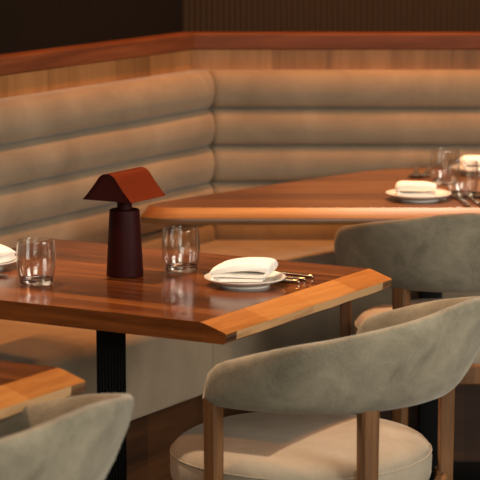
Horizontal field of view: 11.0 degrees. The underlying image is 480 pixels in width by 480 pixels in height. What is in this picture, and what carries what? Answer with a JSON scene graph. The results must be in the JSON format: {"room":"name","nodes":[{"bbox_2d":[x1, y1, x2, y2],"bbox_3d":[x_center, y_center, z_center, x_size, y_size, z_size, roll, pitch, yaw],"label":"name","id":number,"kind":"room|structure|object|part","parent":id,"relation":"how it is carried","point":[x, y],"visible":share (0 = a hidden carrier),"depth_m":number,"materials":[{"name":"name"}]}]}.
{"room":"restaurant","nodes":[
{"label":"restaurant","id":0,"kind":"room"},
{"bbox_2d":[0,0,182,53],"bbox_3d":[-1.062,-0.632,5.559,0.105,2.750,3.544,5,10,30],"label":"wall","id":1,"kind":"structure","parent":0,"point":[25,25],"depth_m":6.59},
{"bbox_2d":[0,50,191,97],"bbox_3d":[-0.955,-0.220,5.633,0.018,0.192,3.268,5,10,30],"label":"wood panel","id":2,"kind":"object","parent":1,"relation":"attached to","point":[11,85],"depth_m":6.58,"materials":[{"name":"brown wood"}]},
{"bbox_2d":[0,32,193,75],"bbox_3d":[-0.957,-0.339,5.625,0.058,0.046,3.284,5,10,30],"label":"trim","id":3,"kind":"structure","parent":1,"relation":"attached to","point":[66,56],"depth_m":6.56,"materials":[{"name":"brown wood"}]},
{"bbox_2d":[183,0,479,31],"bbox_3d":[1.251,-0.869,7.049,2.944,2.750,0.104,0,9,0],"label":"wall","id":4,"kind":"structure","parent":0,"point":[198,15],"depth_m":7.03,"materials":[{"name":"brown wood"}]},
{"bbox_2d":[188,32,479,49],"bbox_3d":[1.181,-0.559,7.015,2.684,0.046,0.057,0,9,0],"label":"trim","id":5,"kind":"structure","parent":4,"relation":"attached to","point":[202,40],"depth_m":6.99,"materials":[{"name":"brown wood"}]},
{"bbox_2d":[192,50,479,69],"bbox_3d":[1.189,-0.441,7.027,2.668,0.192,0.018,0,9,0],"label":"wood panel","id":6,"kind":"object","parent":4,"relation":"attached to","point":[201,59],"depth_m":7.01,"materials":[{"name":"brown wood"}]},
{"bbox_3d":[0.000,1.159,3.196,6.400,0.050,8.350,0,9,0],"label":"floor","id":7,"kind":"structure","parent":0,"visible":0},
{"bbox_2d":[0,360,84,419],"bbox_3d":[-0.806,0.600,4.204,0.863,0.740,0.690,5,10,30],"label":"dining table","id":8,"kind":"object","parent":7,"relation":"on","point":[22,385],"visible":0.93,"depth_m":4.17,"materials":[{"name":"brown wood"}]},
{"bbox_2d":[0,393,133,479],"bbox_3d":[-0.475,0.617,3.891,0.614,0.803,0.596,5,10,30],"label":"dining chair","id":9,"kind":"object","parent":7,"relation":"on","point":[80,437],"visible":0.98,"depth_m":3.68,"materials":[{"name":"beige fabric"}]},
{"bbox_2d":[0,70,327,479],"bbox_3d":[-0.677,0.256,5.540,0.625,1.001,3.257,5,10,30],"label":"banquette","id":10,"kind":"object","parent":7,"relation":"on","point":[55,145],"visible":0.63,"depth_m":6.26,"materials":[{"name":"beige fabric"}]},
{"bbox_2d":[0,319,212,420],"bbox_3d":[-0.893,0.395,5.136,0.577,0.213,2.312,5,10,30],"label":"seat cushion","id":11,"kind":"object","parent":10,"relation":"on","point":[163,375],"depth_m":5.70,"materials":[{"name":"beige fabric"}]},
{"bbox_2d":[179,240,327,366],"bbox_3d":[-0.085,0.176,6.518,0.577,0.213,0.915,5,10,30],"label":"seat cushion","id":12,"kind":"object","parent":10,"relation":"on","point":[312,328],"depth_m":6.35,"materials":[{"name":"beige fabric"}]},
{"bbox_2d":[0,239,391,479],"bbox_3d":[-0.227,0.442,5.197,0.862,0.740,0.690,5,10,30],"label":"dining table","id":13,"kind":"object","parent":7,"relation":"on","point":[160,303],"visible":0.91,"depth_m":4.99,"materials":[{"name":"brown wood"}]},
{"bbox_2d":[0,256,18,268],"bbox_3d":[-0.548,0.049,5.257,0.165,0.018,0.165,0,9,0],"label":"plate","id":14,"kind":"object","parent":13,"relation":"on","point":[2,265],"visible":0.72,"depth_m":5.22,"materials":[{"name":"white ceramic"}]},
{"bbox_2d":[0,244,15,263],"bbox_3d":[-0.548,0.024,5.254,0.129,0.042,0.088,5,10,30],"label":"napkin","id":15,"kind":"object","parent":14,"relation":"on","point":[7,254],"visible":1,"depth_m":5.24,"materials":[{"name":"white fabric"}]},
{"bbox_2d":[16,239,55,285],"bbox_3d":[-0.412,0.044,5.054,0.080,0.090,0.080,0,9,0],"label":"tumbler","id":16,"kind":"object","parent":13,"relation":"on","point":[34,280],"visible":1,"depth_m":5.04,"materials":[{"name":"clear glass"}]},
{"bbox_3d":[-0.267,0.452,5.222,0.058,0.690,0.058,0,9,0],"label":"post","id":17,"kind":"part","parent":13,"relation":"part of","materials":[{"name":"black metal"}]},
{"bbox_2d":[83,167,164,277],"bbox_3d":[-0.238,-0.035,5.146,0.117,0.218,0.132,5,10,30],"label":"table lamp","id":18,"kind":"object","parent":13,"relation":"on","point":[127,187],"visible":1,"depth_m":5.12,"materials":[{"name":"red metal"}]},
{"bbox_3d":[-0.268,-0.106,5.082,0.114,0.055,0.002,5,10,30],"label":"panel","id":19,"kind":"part","parent":18,"relation":"part of","materials":[{"name":"red metal"}]},
{"bbox_3d":[-0.238,-0.115,5.134,0.117,0.057,0.132,5,10,30],"label":"lamp shade","id":20,"kind":"part","parent":18,"relation":"part of","materials":[{"name":"orange metal"}]},
{"bbox_2d":[162,228,199,272],"bbox_3d":[-0.123,0.020,5.207,0.080,0.090,0.080,0,9,0],"label":"tumbler","id":21,"kind":"object","parent":13,"relation":"on","point":[172,267],"visible":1,"depth_m":5.20,"materials":[{"name":"clear glass"}]},
{"bbox_2d":[204,271,285,288],"bbox_3d":[0.010,0.082,5.047,0.165,0.018,0.165,0,9,0],"label":"plate","id":22,"kind":"object","parent":13,"relation":"on","point":[274,277],"visible":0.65,"depth_m":5.00,"materials":[{"name":"white ceramic"}]},
{"bbox_2d":[209,257,277,281],"bbox_3d":[0.008,0.058,5.043,0.129,0.042,0.088,1,9,8],"label":"napkin","id":23,"kind":"object","parent":22,"relation":"on","point":[246,269],"visible":1,"depth_m":5.01,"materials":[{"name":"white fabric"}]},
{"bbox_2d":[202,272,300,282],"bbox_3d":[0.021,0.075,5.121,0.232,0.008,0.024,5,10,30],"label":"knife","id":24,"kind":"object","parent":13,"relation":"on","point":[289,280],"visible":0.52,"depth_m":5.07,"materials":[{"name":"metal"}]},
{"bbox_2d":[211,268,306,280],"bbox_3d":[0.039,0.070,5.145,0.216,0.010,0.027,5,10,29],"label":"fork","id":25,"kind":"object","parent":13,"relation":"on","point":[292,277],"visible":0.14,"depth_m":5.10,"materials":[{"name":"metal"}]},
{"bbox_2d":[274,270,314,277],"bbox_3d":[0.059,0.065,5.178,0.213,0.009,0.046,5,10,30],"label":"spoon","id":26,"kind":"object","parent":13,"relation":"on","point":[282,272],"visible":0.33,"depth_m":5.14,"materials":[{"name":"metal"}]},
{"bbox_2d":[140,167,479,479],"bbox_3d":[0.527,0.228,6.552,1.542,0.740,0.820,0,9,0],"label":"dining table","id":27,"kind":"object","parent":7,"relation":"on","point":[358,197],"visible":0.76,"depth_m":6.23,"materials":[{"name":"brown wood"}]},
{"bbox_2d":[408,166,423,176],"bbox_3d":[0.476,-0.186,6.762,0.046,0.009,0.213,1,9,4],"label":"spoon","id":28,"kind":"object","parent":27,"relation":"on","point":[415,174],"visible":1,"depth_m":6.71,"materials":[{"name":"metal"}]},
{"bbox_2d":[386,189,451,201],"bbox_3d":[0.447,-0.110,6.260,0.165,0.018,0.165,0,9,0],"label":"plate","id":29,"kind":"object","parent":27,"relation":"on","point":[440,193],"visible":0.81,"depth_m":6.21,"materials":[{"name":"white ceramic"}]},
{"bbox_2d":[395,181,435,196],"bbox_3d":[0.439,-0.128,6.257,0.102,0.035,0.066,0,9,3],"label":"napkin","id":30,"kind":"object","parent":29,"relation":"on","point":[402,188],"visible":1,"depth_m":6.23,"materials":[{"name":"white fabric"}]},
{"bbox_2d":[421,166,431,175],"bbox_3d":[0.507,-0.186,6.760,0.027,0.010,0.216,1,9,8],"label":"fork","id":31,"kind":"object","parent":27,"relation":"on","point":[426,173],"visible":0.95,"depth_m":6.72,"materials":[{"name":"metal"}]},
{"bbox_3d":[0.490,0.257,6.450,0.056,0.690,0.056,0,9,0],"label":"post","id":32,"kind":"part","parent":27,"relation":"part of","materials":[{"name":"black metal"}]},
{"bbox_2d":[430,149,459,184],"bbox_3d":[0.537,-0.193,6.551,0.080,0.090,0.080,0,9,0],"label":"tumbler","id":33,"kind":"object","parent":27,"relation":"on","point":[440,180],"visible":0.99,"depth_m":6.54,"materials":[{"name":"clear glass"}]},
{"bbox_3d":[0.490,0.605,6.500,0.480,0.012,0.270,0,9,0],"label":"plate","id":34,"kind":"part","parent":27,"relation":"part of","materials":[{"name":"black metal"}]},
{"bbox_2d":[451,196,470,206],"bbox_3d":[0.548,-0.103,6.246,0.024,0.008,0.232,-1,9,-6],"label":"knife","id":35,"kind":"object","parent":27,"relation":"on","point":[460,199],"visible":0.84,"depth_m":6.19,"materials":[{"name":"metal"}]},
{"bbox_2d":[447,161,477,197],"bbox_3d":[0.561,-0.154,6.303,0.080,0.090,0.080,0,9,0],"label":"tumbler","id":36,"kind":"object","parent":27,"relation":"on","point":[460,193],"visible":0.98,"depth_m":6.29,"materials":[{"name":"clear glass"}]},
{"bbox_2d":[451,164,479,175],"bbox_3d":[0.652,-0.188,6.754,0.165,0.018,0.165,0,9,0],"label":"plate","id":37,"kind":"object","parent":27,"relation":"on","point":[455,167],"visible":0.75,"depth_m":6.71,"materials":[{"name":"white ceramic"}]},
{"bbox_2d":[460,155,479,169],"bbox_3d":[0.647,-0.209,6.750,0.102,0.035,0.066,-1,9,-4],"label":"napkin","id":38,"kind":"object","parent":37,"relation":"on","point":[468,162],"visible":0.98,"depth_m":6.72,"materials":[{"name":"white fabric"}]},
{"bbox_2d":[465,195,479,205],"bbox_3d":[0.576,-0.104,6.245,0.027,0.010,0.216,-2,9,-10],"label":"fork","id":39,"kind":"object","parent":27,"relation":"on","point":[468,196],"visible":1,"depth_m":6.21,"materials":[{"name":"metal"}]},
{"bbox_2d":[170,296,479,479],"bbox_3d":[0.169,0.480,4.754,0.614,0.803,0.596,6,11,33],"label":"dining chair","id":40,"kind":"object","parent":7,"relation":"on","point":[316,406],"visible":1,"depth_m":4.53,"materials":[{"name":"beige fabric"}]},
{"bbox_3d":[-0.052,0.597,4.591,0.033,0.625,0.037,7,12,39],"label":"leg","id":41,"kind":"part","parent":40,"relation":"part of","materials":[{"name":"brown wood"}]},
{"bbox_3d":[0.117,0.409,4.777,0.489,0.092,0.489,6,11,33],"label":"seat","id":42,"kind":"part","parent":40,"relation":"part of","materials":[{"name":"beige fabric"}]},
{"bbox_3d":[0.253,0.189,4.653,0.414,0.195,0.596,6,11,33],"label":"backrest","id":43,"kind":"part","parent":40,"relation":"part of","materials":[{"name":"beige fabric"}]},
{"bbox_3d":[0.233,0.603,4.549,0.036,0.625,0.039,-4,10,-23],"label":"leg","id":44,"kind":"part","parent":40,"relation":"part of","materials":[{"name":"brown wood"}]},
{"bbox_3d":[0.319,0.482,4.656,0.080,0.045,0.351,6,11,33],"label":"rail","id":45,"kind":"part","parent":40,"relation":"part of","materials":[{"name":"brown wood"}]},
{"bbox_3d":[0.398,0.564,4.800,0.039,0.625,0.036,0,9,0],"label":"leg","id":46,"kind":"part","parent":40,"relation":"part of","materials":[{"name":"brown wood"}]},
{"bbox_2d":[197,70,479,461],"bbox_3d":[1.195,0.060,6.778,2.657,1.001,0.625,0,9,0],"label":"banquette","id":47,"kind":"object","parent":7,"relation":"on","point":[271,127],"visible":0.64,"depth_m":6.92,"materials":[{"name":"beige fabric"}]},
{"bbox_2d":[217,240,479,339],"bbox_3d":[1.209,0.137,6.766,2.629,0.213,0.577,0,9,0],"label":"seat cushion","id":48,"kind":"object","parent":47,"relation":"on","point":[309,251],"depth_m":6.65,"materials":[{"name":"beige fabric"}]},
{"bbox_2d":[334,213,479,425],"bbox_3d":[0.520,0.290,5.955,0.596,0.803,0.614,0,9,0],"label":"dining chair","id":49,"kind":"object","parent":7,"relation":"on","point":[437,253],"visible":0.38,"depth_m":5.67,"materials":[{"name":"beige fabric"}]},
{"bbox_3d":[0.250,0.365,6.055,0.037,0.625,0.033,1,9,7],"label":"leg","id":50,"kind":"part","parent":49,"relation":"part of","materials":[{"name":"brown wood"}]},
{"bbox_3d":[0.369,0.406,5.796,0.036,0.625,0.039,6,11,33],"label":"leg","id":51,"kind":"part","parent":49,"relation":"part of","materials":[{"name":"brown wood"}]},
{"bbox_3d":[0.520,0.005,5.808,0.596,0.195,0.414,0,9,0],"label":"backrest","id":52,"kind":"part","parent":49,"relation":"part of","materials":[{"name":"beige fabric"}]},
{"bbox_3d":[0.520,0.215,6.006,0.489,0.092,0.489,0,9,0],"label":"seat","id":53,"kind":"part","parent":49,"relation":"part of","materials":[{"name":"beige fabric"}]},
{"bbox_3d":[0.520,0.305,5.776,0.351,0.045,0.080,0,9,0],"label":"rail","id":54,"kind":"part","parent":49,"relation":"part of","materials":[{"name":"brown wood"}]}
]}

